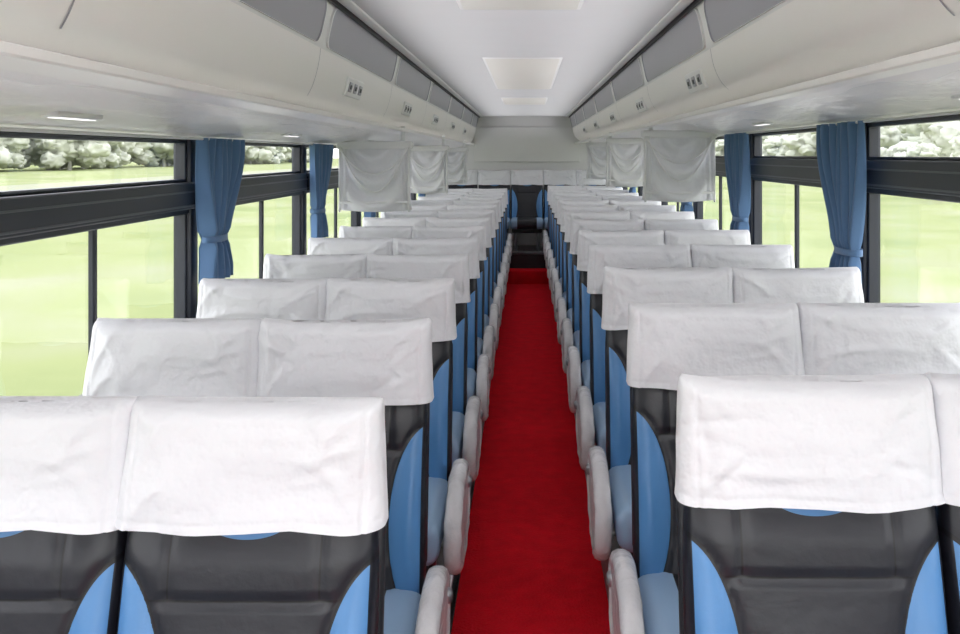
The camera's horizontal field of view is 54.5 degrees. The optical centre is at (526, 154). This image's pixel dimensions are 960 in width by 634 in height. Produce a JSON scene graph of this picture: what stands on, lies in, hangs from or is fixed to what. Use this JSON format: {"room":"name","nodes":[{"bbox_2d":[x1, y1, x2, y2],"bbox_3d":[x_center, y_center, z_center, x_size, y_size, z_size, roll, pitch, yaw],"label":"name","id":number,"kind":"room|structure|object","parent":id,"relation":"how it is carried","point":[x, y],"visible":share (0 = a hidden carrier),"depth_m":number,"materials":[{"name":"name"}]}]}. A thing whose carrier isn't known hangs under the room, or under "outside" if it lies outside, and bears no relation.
{"room":"vehicle interior","nodes":[
{"label":"vehicle interior","id":0,"kind":"room"},
{"bbox_2d":[437,327,499,633],"bbox_3d":[-0.756,1.603,5.135,0.988,0.214,14.070,0,0,0],"label":"platform","id":1,"kind":"object","parent":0,"point":[454,579],"depth_m":3.42,"materials":[{"name":"plastic"}]},
{"bbox_2d":[0,396,137,633],"bbox_3d":[-0.913,0.964,1.456,0.463,1.072,0.701,0,0,0],"label":"seat","id":2,"kind":"object","parent":1,"relation":"on","point":[62,458],"visible":0.73,"depth_m":1.58,"materials":[{"name":"fabric"}]},
{"bbox_2d":[82,318,261,396],"bbox_3d":[-0.912,0.964,2.247,0.463,1.072,0.701,0,0,0],"label":"seat","id":3,"kind":"object","parent":1,"relation":"on","point":[180,357],"visible":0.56,"depth_m":2.38,"materials":[{"name":"fabric"}]},
{"bbox_2d":[115,395,388,633],"bbox_3d":[-0.445,0.964,1.450,0.524,1.072,0.701,0,0,0],"label":"seat","id":4,"kind":"object","parent":1,"relation":"on","point":[240,515],"visible":1,"depth_m":1.57,"materials":[{"name":"fabric"}]},
{"bbox_2d":[196,278,327,319],"bbox_3d":[-0.913,0.965,3.045,0.464,1.070,0.701,0,0,-1],"label":"seat","id":5,"kind":"object","parent":1,"relation":"on","point":[300,298],"visible":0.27,"depth_m":3.18,"materials":[{"name":"fabric"}]},
{"bbox_2d":[263,254,366,278],"bbox_3d":[-0.912,0.964,3.845,0.464,1.072,0.701,0,0,-1],"label":"seat","id":6,"kind":"object","parent":1,"relation":"on","point":[328,266],"visible":0.2,"depth_m":3.98,"materials":[{"name":"fabric"}]},
{"bbox_2d":[307,237,392,254],"bbox_3d":[-0.915,0.965,4.643,0.464,1.070,0.701,0,0,0],"label":"seat","id":7,"kind":"object","parent":1,"relation":"on","point":[316,246],"visible":0.2,"depth_m":4.78,"materials":[{"name":"fabric"}]},
{"bbox_2d":[257,317,452,633],"bbox_3d":[-0.446,0.964,2.250,0.526,1.072,0.701,0,0,0],"label":"seat","id":8,"kind":"object","parent":1,"relation":"on","point":[390,360],"visible":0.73,"depth_m":2.37,"materials":[{"name":"fabric"}]},
{"bbox_2d":[339,225,412,238],"bbox_3d":[-0.915,0.964,5.454,0.464,1.072,0.701,0,0,0],"label":"seat","id":9,"kind":"object","parent":1,"relation":"on","point":[405,232],"visible":0.17,"depth_m":5.59,"materials":[{"name":"fabric"}]},
{"bbox_2d":[363,217,426,226],"bbox_3d":[-0.914,0.965,6.254,0.464,1.070,0.701,0,0,0],"label":"seat","id":10,"kind":"object","parent":1,"relation":"on","point":[367,221],"visible":0.12,"depth_m":6.40,"materials":[{"name":"fabric"}]},
{"bbox_2d":[325,278,471,574],"bbox_3d":[-0.446,0.965,3.050,0.527,1.070,0.701,0,0,0],"label":"seat","id":11,"kind":"object","parent":1,"relation":"on","point":[346,298],"visible":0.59,"depth_m":3.17,"materials":[{"name":"fabric"}]},
{"bbox_2d":[381,210,437,217],"bbox_3d":[-0.915,0.964,7.056,0.464,1.072,0.701,0,0,0],"label":"seat","id":12,"kind":"object","parent":1,"relation":"on","point":[415,213],"visible":0.15,"depth_m":7.20,"materials":[{"name":"fabric"}]},
{"bbox_2d":[366,253,482,546],"bbox_3d":[-0.445,0.964,3.850,0.524,1.071,0.701,0,0,0],"label":"seat","id":13,"kind":"object","parent":1,"relation":"on","point":[467,416],"visible":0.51,"depth_m":3.97,"materials":[{"name":"fabric"}]},
{"bbox_2d":[404,205,446,210],"bbox_3d":[-0.916,0.965,7.847,0.464,1.070,0.701,0,0,1],"label":"seat","id":14,"kind":"object","parent":1,"relation":"on","point":[414,207],"visible":0.08,"depth_m":8.00,"materials":[{"name":"fabric"}]},
{"bbox_2d":[411,200,453,204],"bbox_3d":[-0.912,0.964,8.659,0.463,1.072,0.701,0,0,-1],"label":"seat","id":15,"kind":"object","parent":1,"relation":"on","point":[413,202],"visible":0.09,"depth_m":8.81,"materials":[{"name":"fabric"}]},
{"bbox_2d":[392,237,490,458],"bbox_3d":[-0.444,0.964,4.651,0.526,1.072,0.701,0,0,0],"label":"seat","id":16,"kind":"object","parent":1,"relation":"on","point":[478,375],"visible":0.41,"depth_m":4.78,"materials":[{"name":"fabric"}]},
{"bbox_2d":[412,226,495,395],"bbox_3d":[-0.446,0.964,5.450,0.524,1.071,0.701,0,0,1],"label":"seat","id":17,"kind":"object","parent":1,"relation":"on","point":[486,339],"visible":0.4,"depth_m":5.58,"materials":[{"name":"fabric"}]},
{"bbox_2d":[426,217,499,350],"bbox_3d":[-0.445,0.965,6.250,0.526,1.070,0.701,0,0,0],"label":"seat","id":18,"kind":"object","parent":1,"relation":"on","point":[491,313],"visible":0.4,"depth_m":6.38,"materials":[{"name":"fabric"}]},
{"bbox_2d":[438,210,502,326],"bbox_3d":[-0.446,0.964,7.050,0.524,1.072,0.701,0,0,1],"label":"seat","id":19,"kind":"object","parent":1,"relation":"on","point":[496,296],"visible":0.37,"depth_m":7.18,"materials":[{"name":"fabric"}]},
{"bbox_2d":[447,205,505,308],"bbox_3d":[-0.444,0.964,7.850,0.524,1.072,0.701,0,0,0],"label":"seat","id":20,"kind":"object","parent":1,"relation":"on","point":[501,282],"visible":0.24,"depth_m":7.98,"materials":[{"name":"fabric"}]},
{"bbox_2d":[453,200,507,294],"bbox_3d":[-0.443,0.964,8.651,0.524,1.071,0.701,0,0,0],"label":"seat","id":21,"kind":"object","parent":1,"relation":"on","point":[503,269],"visible":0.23,"depth_m":8.78,"materials":[{"name":"fabric"}]},
{"bbox_2d":[460,196,508,281],"bbox_3d":[-0.445,0.965,9.450,0.526,1.070,0.701,0,0,0],"label":"seat","id":22,"kind":"object","parent":1,"relation":"on","point":[505,255],"visible":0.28,"depth_m":9.59,"materials":[{"name":"fabric"}]},
{"bbox_2d":[465,193,510,272],"bbox_3d":[-0.444,0.964,10.251,0.524,1.071,0.701,0,0,0],"label":"seat","id":23,"kind":"object","parent":1,"relation":"on","point":[507,247],"visible":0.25,"depth_m":10.38,"materials":[{"name":"fabric"}]},
{"bbox_2d":[469,190,511,262],"bbox_3d":[-0.445,0.964,11.051,0.526,1.072,0.701,0,0,0],"label":"seat","id":24,"kind":"object","parent":1,"relation":"on","point":[508,242],"visible":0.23,"depth_m":11.18,"materials":[{"name":"fabric"}]},
{"bbox_2d":[473,188,512,255],"bbox_3d":[-0.445,0.965,11.820,0.526,1.070,0.701,0,0,0],"label":"seat","id":25,"kind":"object","parent":1,"relation":"on","point":[474,189],"visible":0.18,"depth_m":11.96,"materials":[{"name":"fabric"}]},
{"bbox_2d":[352,0,679,115],"bbox_3d":[0.000,-0.575,5.625,2.620,0.060,15.050,0,0,0],"label":"ceiling","id":26,"kind":"structure","parent":0,"point":[453,42],"depth_m":4.39,"materials":[{"name":"plastic"}]},
{"bbox_2d":[456,0,583,9],"bbox_3d":[-0.025,-0.545,3.025,0.450,0.020,0.850,0,0,0],"label":"ceiling panel","id":27,"kind":"object","parent":26,"relation":"attached to","point":[463,4],"depth_m":3.31,"materials":[{"name":"white plastic"}]},
{"bbox_2d":[483,58,562,88],"bbox_3d":[-0.025,-0.545,6.400,0.450,0.020,2.400,0,0,0],"label":"ceiling panel","id":28,"kind":"object","parent":26,"relation":"attached to","point":[506,73],"depth_m":6.03,"materials":[{"name":"white plastic"}]},
{"bbox_2d":[501,97,547,104],"bbox_3d":[-0.025,-0.545,9.350,0.450,0.020,1.100,0,0,0],"label":"ceiling panel","id":29,"kind":"object","parent":26,"relation":"attached to","point":[506,100],"depth_m":9.13,"materials":[{"name":"white plastic"}]},
{"bbox_2d":[458,116,586,244],"bbox_3d":[0.000,0.627,13.165,2.620,2.445,0.090,0,0,0],"label":"wall","id":30,"kind":"structure","parent":0,"point":[510,143],"depth_m":13.12,"materials":[{"name":"laminate"}]},
{"bbox_2d":[507,245,548,283],"bbox_3d":[0.000,1.490,12.520,2.500,0.439,1.260,0,0,0],"label":"step","id":31,"kind":"structure","parent":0,"point":[527,265],"depth_m":12.15,"materials":[{"name":"carpet"}]},
{"bbox_2d":[448,170,477,188],"bbox_3d":[-0.899,0.739,12.650,0.462,1.071,0.701,0,0,0],"label":"seat","id":32,"kind":"object","parent":31,"relation":"on","point":[472,175],"visible":0.27,"depth_m":12.78,"materials":[{"name":"fabric"}]},
{"bbox_2d":[478,170,510,232],"bbox_3d":[-0.450,0.740,12.650,0.464,1.070,0.701,0,0,0],"label":"seat","id":33,"kind":"object","parent":31,"relation":"on","point":[487,179],"visible":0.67,"depth_m":12.77,"materials":[{"name":"fabric"}]},
{"bbox_2d":[510,170,543,250],"bbox_3d":[0.001,0.739,12.650,0.463,1.072,0.701,0,0,0],"label":"seat","id":34,"kind":"object","parent":31,"relation":"on","point":[526,185],"visible":1,"depth_m":12.73,"materials":[{"name":"leather"}]},
{"bbox_2d":[543,170,575,233],"bbox_3d":[0.451,0.739,12.650,0.463,1.072,0.701,0,0,0],"label":"seat","id":35,"kind":"object","parent":31,"relation":"on","point":[550,177],"visible":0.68,"depth_m":12.77,"materials":[{"name":"fabric"}]},
{"bbox_2d":[576,170,605,185],"bbox_3d":[0.900,0.740,12.650,0.464,1.070,0.701,0,0,0],"label":"seat","id":36,"kind":"object","parent":31,"relation":"on","point":[581,179],"visible":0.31,"depth_m":12.77,"materials":[{"name":"fabric"}]},
{"bbox_2d":[451,284,609,633],"bbox_3d":[0.000,1.750,5.625,2.500,0.200,15.050,0,0,0],"label":"floor","id":37,"kind":"structure","parent":0,"point":[530,566],"depth_m":4.37,"materials":[{"name":"red carpet"}]},
{"bbox_2d":[574,413,620,602],"bbox_3d":[0.775,1.585,5.135,0.950,0.250,14.070,0,0,0],"label":"platform","id":38,"kind":"object","parent":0,"point":[615,545],"depth_m":3.51,"materials":[{"name":"plastic"}]},
{"bbox_2d":[543,187,585,259],"bbox_3d":[0.458,0.924,11.051,0.526,1.072,0.701,0,0,1],"label":"seat","id":39,"kind":"object","parent":38,"relation":"on","point":[546,238],"visible":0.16,"depth_m":11.19,"materials":[{"name":"fabric"}]},
{"bbox_2d":[545,190,589,268],"bbox_3d":[0.458,0.924,10.251,0.526,1.072,0.701,0,0,1],"label":"seat","id":40,"kind":"object","parent":38,"relation":"on","point":[547,244],"visible":0.24,"depth_m":10.38,"materials":[{"name":"fabric"}]},
{"bbox_2d":[546,193,595,278],"bbox_3d":[0.459,0.925,9.450,0.526,1.070,0.701,0,0,0],"label":"seat","id":41,"kind":"object","parent":38,"relation":"on","point":[550,254],"visible":0.18,"depth_m":9.59,"materials":[{"name":"fabric"}]},
{"bbox_2d":[548,196,601,289],"bbox_3d":[0.458,0.925,8.651,0.526,1.070,0.701,0,0,0],"label":"seat","id":42,"kind":"object","parent":38,"relation":"on","point":[551,265],"visible":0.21,"depth_m":8.79,"materials":[{"name":"fabric"}]},
{"bbox_2d":[550,200,608,304],"bbox_3d":[0.460,0.925,7.850,0.526,1.070,0.701,0,0,0],"label":"seat","id":43,"kind":"object","parent":38,"relation":"on","point":[556,275],"visible":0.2,"depth_m":7.98,"materials":[{"name":"fabric"}]},
{"bbox_2d":[553,205,618,321],"bbox_3d":[0.459,0.925,7.050,0.526,1.070,0.701,0,0,0],"label":"seat","id":44,"kind":"object","parent":38,"relation":"on","point":[559,290],"visible":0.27,"depth_m":7.18,"materials":[{"name":"fabric"}]},
{"bbox_2d":[556,211,629,344],"bbox_3d":[0.459,0.924,6.251,0.526,1.072,0.701,0,0,0],"label":"seat","id":45,"kind":"object","parent":38,"relation":"on","point":[564,308],"visible":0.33,"depth_m":6.38,"materials":[{"name":"fabric"}]},
{"bbox_2d":[560,219,644,373],"bbox_3d":[0.459,0.925,5.450,0.526,1.070,0.701,0,0,0],"label":"seat","id":46,"kind":"object","parent":38,"relation":"on","point":[569,331],"visible":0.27,"depth_m":5.58,"materials":[{"name":"fabric"}]},
{"bbox_2d":[566,230,664,445],"bbox_3d":[0.459,0.925,4.651,0.526,1.070,0.701,0,0,0],"label":"seat","id":47,"kind":"object","parent":38,"relation":"on","point":[578,365],"visible":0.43,"depth_m":4.77,"materials":[{"name":"fabric"}]},
{"bbox_2d":[602,196,646,200],"bbox_3d":[0.935,0.925,8.660,0.464,1.070,0.701,0,0,0],"label":"seat","id":48,"kind":"object","parent":38,"relation":"on","point":[617,198],"visible":0.04,"depth_m":8.81,"materials":[{"name":"fabric"}]},
{"bbox_2d":[574,244,691,535],"bbox_3d":[0.460,0.924,3.850,0.526,1.072,0.701,0,0,0],"label":"seat","id":49,"kind":"object","parent":38,"relation":"on","point":[590,407],"visible":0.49,"depth_m":3.96,"materials":[{"name":"fabric"}]},
{"bbox_2d":[609,200,660,205],"bbox_3d":[0.935,0.925,7.839,0.464,1.070,0.701,0,0,0],"label":"seat","id":50,"kind":"object","parent":38,"relation":"on","point":[611,202],"visible":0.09,"depth_m":7.99,"materials":[{"name":"fabric"}]},
{"bbox_2d":[618,205,675,211],"bbox_3d":[0.937,0.925,7.041,0.464,1.070,0.701,0,0,-1],"label":"seat","id":51,"kind":"object","parent":38,"relation":"on","point":[635,208],"visible":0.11,"depth_m":7.20,"materials":[{"name":"fabric"}]},
{"bbox_2d":[585,266,733,560],"bbox_3d":[0.458,0.924,3.051,0.526,1.072,0.701,0,0,1],"label":"seat","id":52,"kind":"object","parent":38,"relation":"on","point":[608,474],"visible":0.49,"depth_m":3.16,"materials":[{"name":"fabric"}]},
{"bbox_2d":[630,211,694,219],"bbox_3d":[0.936,0.925,6.246,0.464,1.070,0.701,0,0,0],"label":"seat","id":53,"kind":"object","parent":38,"relation":"on","point":[644,215],"visible":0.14,"depth_m":6.40,"materials":[{"name":"fabric"}]},
{"bbox_2d":[644,219,718,230],"bbox_3d":[0.938,0.924,5.442,0.463,1.072,0.701,0,0,0],"label":"seat","id":54,"kind":"object","parent":38,"relation":"on","point":[650,224],"visible":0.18,"depth_m":5.59,"materials":[{"name":"fabric"}]},
{"bbox_2d":[606,302,804,633],"bbox_3d":[0.458,0.924,2.251,0.526,1.072,0.701,0,0,0],"label":"seat","id":55,"kind":"object","parent":38,"relation":"on","point":[666,341],"visible":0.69,"depth_m":2.37,"materials":[{"name":"fabric"}]},
{"bbox_2d":[664,230,750,244],"bbox_3d":[0.936,0.924,4.644,0.463,1.072,0.701,0,0,0],"label":"seat","id":56,"kind":"object","parent":38,"relation":"on","point":[671,237],"visible":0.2,"depth_m":4.79,"materials":[{"name":"fabric"}]},
{"bbox_2d":[690,244,794,268],"bbox_3d":[0.936,0.925,3.860,0.464,1.070,0.701,0,0,0],"label":"seat","id":57,"kind":"object","parent":38,"relation":"on","point":[749,256],"visible":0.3,"depth_m":4.00,"materials":[{"name":"fabric"}]},
{"bbox_2d":[731,267,863,303],"bbox_3d":[0.936,0.925,3.047,0.464,1.070,0.701,0,0,0],"label":"seat","id":58,"kind":"object","parent":38,"relation":"on","point":[827,284],"visible":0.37,"depth_m":3.18,"materials":[{"name":"fabric"}]},
{"bbox_2d":[674,374,947,633],"bbox_3d":[0.457,0.924,1.451,0.526,1.071,0.701,0,0,1],"label":"seat","id":59,"kind":"object","parent":38,"relation":"on","point":[805,504],"visible":1,"depth_m":1.57,"materials":[{"name":"fabric"}]},
{"bbox_2d":[796,302,959,374],"bbox_3d":[0.937,0.925,2.258,0.464,1.070,0.701,0,0,0],"label":"seat","id":60,"kind":"object","parent":38,"relation":"on","point":[837,338],"visible":0.36,"depth_m":2.39,"materials":[{"name":"fabric"}]},
{"bbox_2d":[925,372,959,633],"bbox_3d":[0.936,0.924,1.452,0.463,1.072,0.701,0,0,0],"label":"seat","id":61,"kind":"object","parent":38,"relation":"on","point":[945,387],"visible":0.5,"depth_m":1.59,"materials":[{"name":"fabric"}]},
{"bbox_3d":[1.273,0.652,5.625,0.075,2.395,15.050,0,0,0],"label":"wall","id":62,"kind":"structure","parent":0,"visible":0},
{"bbox_2d":[696,136,725,229],"bbox_3d":[1.250,0.271,6.030,0.079,0.778,1.650,0,0,0],"label":"window","id":63,"kind":"structure","parent":62,"relation":"in","point":[720,171],"depth_m":6.07,"materials":[{"name":"grey metal"}]},
{"bbox_2d":[748,134,761,244],"bbox_3d":[1.266,0.271,5.170,0.068,0.778,0.070,0,0,0],"label":"trim","id":64,"kind":"structure","parent":62,"relation":"attached to","point":[750,218],"depth_m":5.14,"materials":[{"name":"grey metal"}]},
{"bbox_2d":[565,0,959,143],"bbox_3d":[0.889,-0.335,5.619,0.702,0.434,15.063,0,0,0],"label":"luggage rack","id":65,"kind":"object","parent":62,"relation":"attached to","point":[782,63],"visible":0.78,"depth_m":2.73,"materials":[{"name":"plastic"}]},
{"bbox_2d":[586,138,605,178],"bbox_3d":[0.890,0.022,11.000,0.390,0.529,0.104,0,0,0],"label":"curtain","id":66,"kind":"object","parent":65,"relation":"hanging from","point":[596,151],"visible":0.67,"depth_m":10.97,"materials":[{"name":"white fabric"}]},
{"bbox_2d":[605,132,643,186],"bbox_3d":[0.890,0.022,8.300,0.390,0.529,0.104,0,0,0],"label":"curtain","id":67,"kind":"object","parent":65,"relation":"hanging from","point":[624,156],"visible":0.89,"depth_m":8.27,"materials":[{"name":"white fabric"}]},
{"bbox_2d":[641,122,717,201],"bbox_3d":[0.925,0.022,5.660,0.460,0.529,0.104,0,0,0],"label":"curtain","id":68,"kind":"object","parent":65,"relation":"hanging from","point":[679,165],"visible":0.99,"depth_m":5.63,"materials":[{"name":"white fabric"}]},
{"bbox_2d":[685,68,708,93],"bbox_3d":[0.664,-0.290,3.650,0.036,0.078,0.340,0,0,0],"label":"air vent","id":69,"kind":"object","parent":65,"relation":"attached to","point":[695,81],"visible":0.97,"depth_m":3.61,"materials":[{"name":"white plastic"}]},
{"bbox_2d":[750,128,821,267],"bbox_3d":[1.250,0.271,4.310,0.079,0.778,1.650,0,0,0],"label":"window","id":70,"kind":"structure","parent":62,"relation":"in","point":[795,170],"depth_m":4.45,"materials":[{"name":"grey metal"}]},
{"bbox_2d":[860,123,879,302],"bbox_3d":[1.266,0.271,3.450,0.068,0.778,0.070,0,0,0],"label":"trim","id":71,"kind":"structure","parent":62,"relation":"attached to","point":[863,259],"depth_m":3.42,"materials":[{"name":"grey metal"}]},
{"bbox_2d":[866,114,959,302],"bbox_3d":[1.250,0.271,2.590,0.079,0.778,1.650,0,0,0],"label":"window","id":72,"kind":"structure","parent":62,"relation":"in","point":[930,178],"depth_m":3.07,"materials":[{"name":"grey metal"}]},
{"bbox_3d":[0.000,0.652,-1.930,2.500,2.395,0.060,0,0,0],"label":"wall","id":73,"kind":"structure","parent":0,"visible":0},
{"bbox_2d":[718,110,959,136],"bbox_3d":[1.172,-0.116,5.625,0.010,0.010,15.050,0,0,0],"label":"rail","id":74,"kind":"object","parent":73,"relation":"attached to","point":[958,111],"visible":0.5,"depth_m":3.02,"materials":[{"name":"white plastic"}]},
{"bbox_2d":[724,133,750,229],"bbox_3d":[1.168,0.215,5.210,0.076,0.670,0.524,0,0,-2],"label":"window curtain","id":75,"kind":"object","parent":74,"relation":"hanging from","point":[736,145],"visible":0.77,"depth_m":5.05,"materials":[{"name":"blue fabric"}]},
{"bbox_2d":[816,120,866,282],"bbox_3d":[1.168,0.215,3.490,0.076,0.670,0.524,0,0,-2],"label":"window curtain","id":76,"kind":"object","parent":74,"relation":"hanging from","point":[841,147],"visible":0.81,"depth_m":3.38,"materials":[{"name":"blue fabric"}]},
{"bbox_3d":[-1.272,0.652,5.625,0.075,2.395,15.050,0,0,0],"label":"wall","id":77,"kind":"structure","parent":0,"visible":0},
{"bbox_2d":[0,131,195,395],"bbox_3d":[-1.250,0.331,2.590,0.079,0.778,1.650,0,0,0],"label":"window","id":78,"kind":"structure","parent":77,"relation":"in","point":[26,215],"depth_m":2.70,"materials":[{"name":"grey metal"}]},
{"bbox_2d":[174,140,197,317],"bbox_3d":[-1.266,0.331,3.450,0.068,0.778,0.070,0,0,0],"label":"trim","id":79,"kind":"structure","parent":77,"relation":"attached to","point":[192,233],"depth_m":3.42,"materials":[{"name":"grey metal"}]},
{"bbox_2d":[0,0,482,147],"bbox_3d":[-0.929,-0.305,5.619,0.622,0.494,15.063,0,0,0],"label":"luggage rack","id":80,"kind":"object","parent":77,"relation":"attached to","point":[259,70],"visible":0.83,"depth_m":2.45,"materials":[{"name":"plastic"}]},
{"bbox_2d":[40,111,102,120],"bbox_3d":[-1.050,-0.091,2.150,0.044,0.018,0.220,0,0,0],"label":"recessed light","id":81,"kind":"object","parent":80,"relation":"attached to","point":[58,114],"visible":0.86,"depth_m":2.11,"materials":[{"name":"white plastic"}]},
{"bbox_2d":[0,127,335,145],"bbox_3d":[-1.172,-0.058,5.625,0.010,0.010,15.050,0,0,0],"label":"rail","id":82,"kind":"object","parent":80,"relation":"attached to","point":[8,129],"visible":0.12,"depth_m":2.61,"materials":[{"name":"white plastic"}]},
{"bbox_2d":[195,138,244,283],"bbox_3d":[-1.168,0.204,3.580,0.076,0.532,0.483,0,0,2],"label":"window curtain","id":83,"kind":"object","parent":82,"relation":"hanging from","point":[219,162],"visible":0.98,"depth_m":3.46,"materials":[{"name":"blue fabric"}]},
{"bbox_2d":[309,144,333,237],"bbox_3d":[-1.176,0.204,5.300,0.076,0.532,0.482,0,0,-2],"label":"window curtain","id":84,"kind":"object","parent":82,"relation":"hanging from","point":[321,155],"visible":0.95,"depth_m":5.14,"materials":[{"name":"blue fabric"}]},
{"bbox_2d":[343,76,363,99],"bbox_3d":[-0.738,-0.282,3.950,0.033,0.079,0.340,0,0,0],"label":"air vent","id":85,"kind":"object","parent":80,"relation":"attached to","point":[353,88],"visible":0.93,"depth_m":3.91,"materials":[{"name":"white plastic"}]},
{"bbox_2d":[336,126,412,211],"bbox_3d":[-0.925,0.086,5.660,0.460,0.522,0.104,0,0,0],"label":"curtain","id":86,"kind":"object","parent":80,"relation":"hanging from","point":[374,176],"visible":1,"depth_m":5.63,"materials":[{"name":"white fabric"}]},
{"bbox_2d":[410,135,448,193],"bbox_3d":[-0.890,0.086,8.300,0.390,0.522,0.104,0,0,0],"label":"cover","id":87,"kind":"object","parent":80,"relation":"hanging from","point":[429,164],"visible":0.94,"depth_m":8.27,"materials":[{"name":"white fabric"}]},
{"bbox_2d":[448,140,467,183],"bbox_3d":[-0.890,0.086,11.000,0.390,0.522,0.104,0,0,0],"label":"cover","id":88,"kind":"object","parent":80,"relation":"hanging from","point":[457,157],"visible":0.56,"depth_m":10.96,"materials":[{"name":"white fabric"}]},
{"bbox_2d":[236,142,307,278],"bbox_3d":[-1.250,0.331,4.310,0.079,0.778,1.650,0,0,0],"label":"window","id":89,"kind":"structure","parent":77,"relation":"in","point":[259,187],"depth_m":4.53,"materials":[{"name":"grey metal"}]},
{"bbox_2d":[292,145,306,254],"bbox_3d":[-1.266,0.331,5.170,0.068,0.778,0.070,0,0,0],"label":"trim","id":90,"kind":"structure","parent":77,"relation":"attached to","point":[303,147],"depth_m":5.14,"materials":[{"name":"grey metal"}]},
{"bbox_2d":[307,145,357,237],"bbox_3d":[-1.250,0.331,6.030,0.079,0.778,1.650,0,0,0],"label":"window","id":91,"kind":"structure","parent":77,"relation":"in","point":[334,177],"depth_m":6.09,"materials":[{"name":"grey metal"}]},
{"label":"outside","id":92,"kind":"structure","parent":0,"visible":0},
{"bbox_2d":[0,158,959,395],"bbox_3d":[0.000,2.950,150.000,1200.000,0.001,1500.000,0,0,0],"label":"ground","id":93,"kind":"structure","parent":92,"point":[44,282],"depth_m":26.50,"materials":[{"name":"green plant"}]},
{"bbox_2d":[0,138,29,167],"bbox_3d":[-97.295,-2.552,161.312,16.446,12.788,15.854,0,0,16],"label":"tree","id":94,"kind":"object","parent":93,"relation":"on","point":[7,145],"visible":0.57,"depth_m":162.81,"materials":[{"name":"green plant"}]},
{"bbox_2d":[4,140,29,168],"bbox_3d":[-95.581,-2.167,166.291,13.530,10.235,13.268,0,0,38],"label":"tree","id":95,"kind":"object","parent":93,"relation":"on","point":[18,159],"visible":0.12,"depth_m":166.21,"materials":[{"name":"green plant"}]},
{"bbox_2d":[22,139,75,169],"bbox_3d":[-93.423,-2.972,181.762,15.658,11.845,15.355,0,0,11],"label":"tree","id":96,"kind":"object","parent":93,"relation":"on","point":[30,155],"visible":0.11,"depth_m":178.84,"materials":[{"name":"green plant"}]},
{"bbox_2d":[34,139,110,169],"bbox_3d":[-87.854,-2.046,179.159,13.209,9.992,12.953,0,0,-36],"label":"tree","id":97,"kind":"object","parent":93,"relation":"on","point":[84,153],"visible":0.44,"depth_m":176.88,"materials":[{"name":"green plant"}]},
{"bbox_2d":[83,141,121,168],"bbox_3d":[-93.494,-1.695,198.152,12.655,9.704,13.323,0,0,4],"label":"tree","id":98,"kind":"object","parent":93,"relation":"on","point":[113,159],"visible":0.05,"depth_m":198.15,"materials":[{"name":"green plant"}]},
{"bbox_2d":[75,142,130,167],"bbox_3d":[-94.990,-2.096,206.437,13.747,10.542,14.473,0,0,-16],"label":"tree","id":99,"kind":"object","parent":93,"relation":"on","point":[125,158],"visible":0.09,"depth_m":206.42,"materials":[{"name":"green plant"}]},
{"bbox_2d":[120,142,151,164],"bbox_3d":[-98.646,-3.130,220.903,16.564,12.702,17.438,0,0,-12],"label":"tree","id":100,"kind":"object","parent":93,"relation":"on","point":[140,157],"visible":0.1,"depth_m":223.00,"materials":[{"name":"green plant"}]},
{"bbox_2d":[144,143,173,166],"bbox_3d":[-91.359,-3.111,233.677,16.512,12.662,17.383,0,0,-36],"label":"tree","id":101,"kind":"object","parent":93,"relation":"on","point":[157,151],"visible":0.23,"depth_m":229.69,"materials":[{"name":"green plant"}]},
{"bbox_2d":[245,146,273,163],"bbox_3d":[-88.805,-4.201,297.432,18.542,14.303,18.908,0,0,-41],"label":"tree","id":102,"kind":"object","parent":93,"relation":"on","point":[260,153],"visible":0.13,"depth_m":293.42,"materials":[{"name":"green plant"}]},
{"bbox_2d":[263,147,286,163],"bbox_3d":[-88.240,-1.647,313.099,13.741,10.685,13.246,0,0,-1],"label":"tree","id":103,"kind":"object","parent":93,"relation":"on","point":[278,152],"visible":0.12,"depth_m":312.19,"materials":[{"name":"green plant"}]},
{"bbox_2d":[762,135,787,155],"bbox_3d":[52.510,-0.480,194.589,9.881,7.971,10.250,0,0,44],"label":"tree","id":104,"kind":"object","parent":93,"relation":"on","point":[769,143],"visible":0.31,"depth_m":191.00,"materials":[{"name":"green plant"}]},
{"bbox_2d":[766,135,813,155],"bbox_3d":[55.877,-0.826,191.437,11.286,8.776,10.880,0,0,41],"label":"tree","id":105,"kind":"object","parent":93,"relation":"on","point":[773,151],"visible":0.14,"depth_m":190.37,"materials":[{"name":"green plant"}]},
{"bbox_2d":[782,133,816,155],"bbox_3d":[55.222,-2.407,170.518,16.012,12.451,15.436,0,0,25],"label":"tree","id":106,"kind":"object","parent":93,"relation":"on","point":[800,144],"visible":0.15,"depth_m":166.86,"materials":[{"name":"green plant"}]},
{"bbox_2d":[880,126,902,148],"bbox_3d":[55.167,-1.027,136.385,11.887,9.244,11.459,0,0,-3],"label":"tree","id":107,"kind":"object","parent":93,"relation":"on","point":[890,136],"visible":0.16,"depth_m":132.25,"materials":[{"name":"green plant"}]},
{"bbox_2d":[880,141,942,156],"bbox_3d":[33.236,0.882,82.100,5.931,4.320,5.634,0,0,-3],"label":"tree","id":108,"kind":"object","parent":93,"relation":"on","point":[903,148],"visible":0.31,"depth_m":81.14,"materials":[{"name":"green plant"}]},
{"bbox_2d":[906,121,959,156],"bbox_3d":[53.217,-2.188,110.738,14.805,11.943,15.358,0,0,-9],"label":"tree","id":109,"kind":"object","parent":93,"relation":"on","point":[939,134],"visible":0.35,"depth_m":107.94,"materials":[{"name":"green plant"}]},
{"bbox_2d":[948,129,959,156],"bbox_3d":[29.686,0.635,57.959,6.467,4.697,6.043,0,0,37],"label":"tree","id":110,"kind":"object","parent":93,"relation":"on","point":[954,143],"visible":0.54,"depth_m":57.81,"materials":[{"name":"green plant"}]},
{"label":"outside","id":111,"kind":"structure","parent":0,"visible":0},
{"bbox_2d":[0,166,338,190],"bbox_3d":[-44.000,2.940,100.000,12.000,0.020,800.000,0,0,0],"label":"path","id":112,"kind":"structure","parent":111,"point":[93,182],"depth_m":99.08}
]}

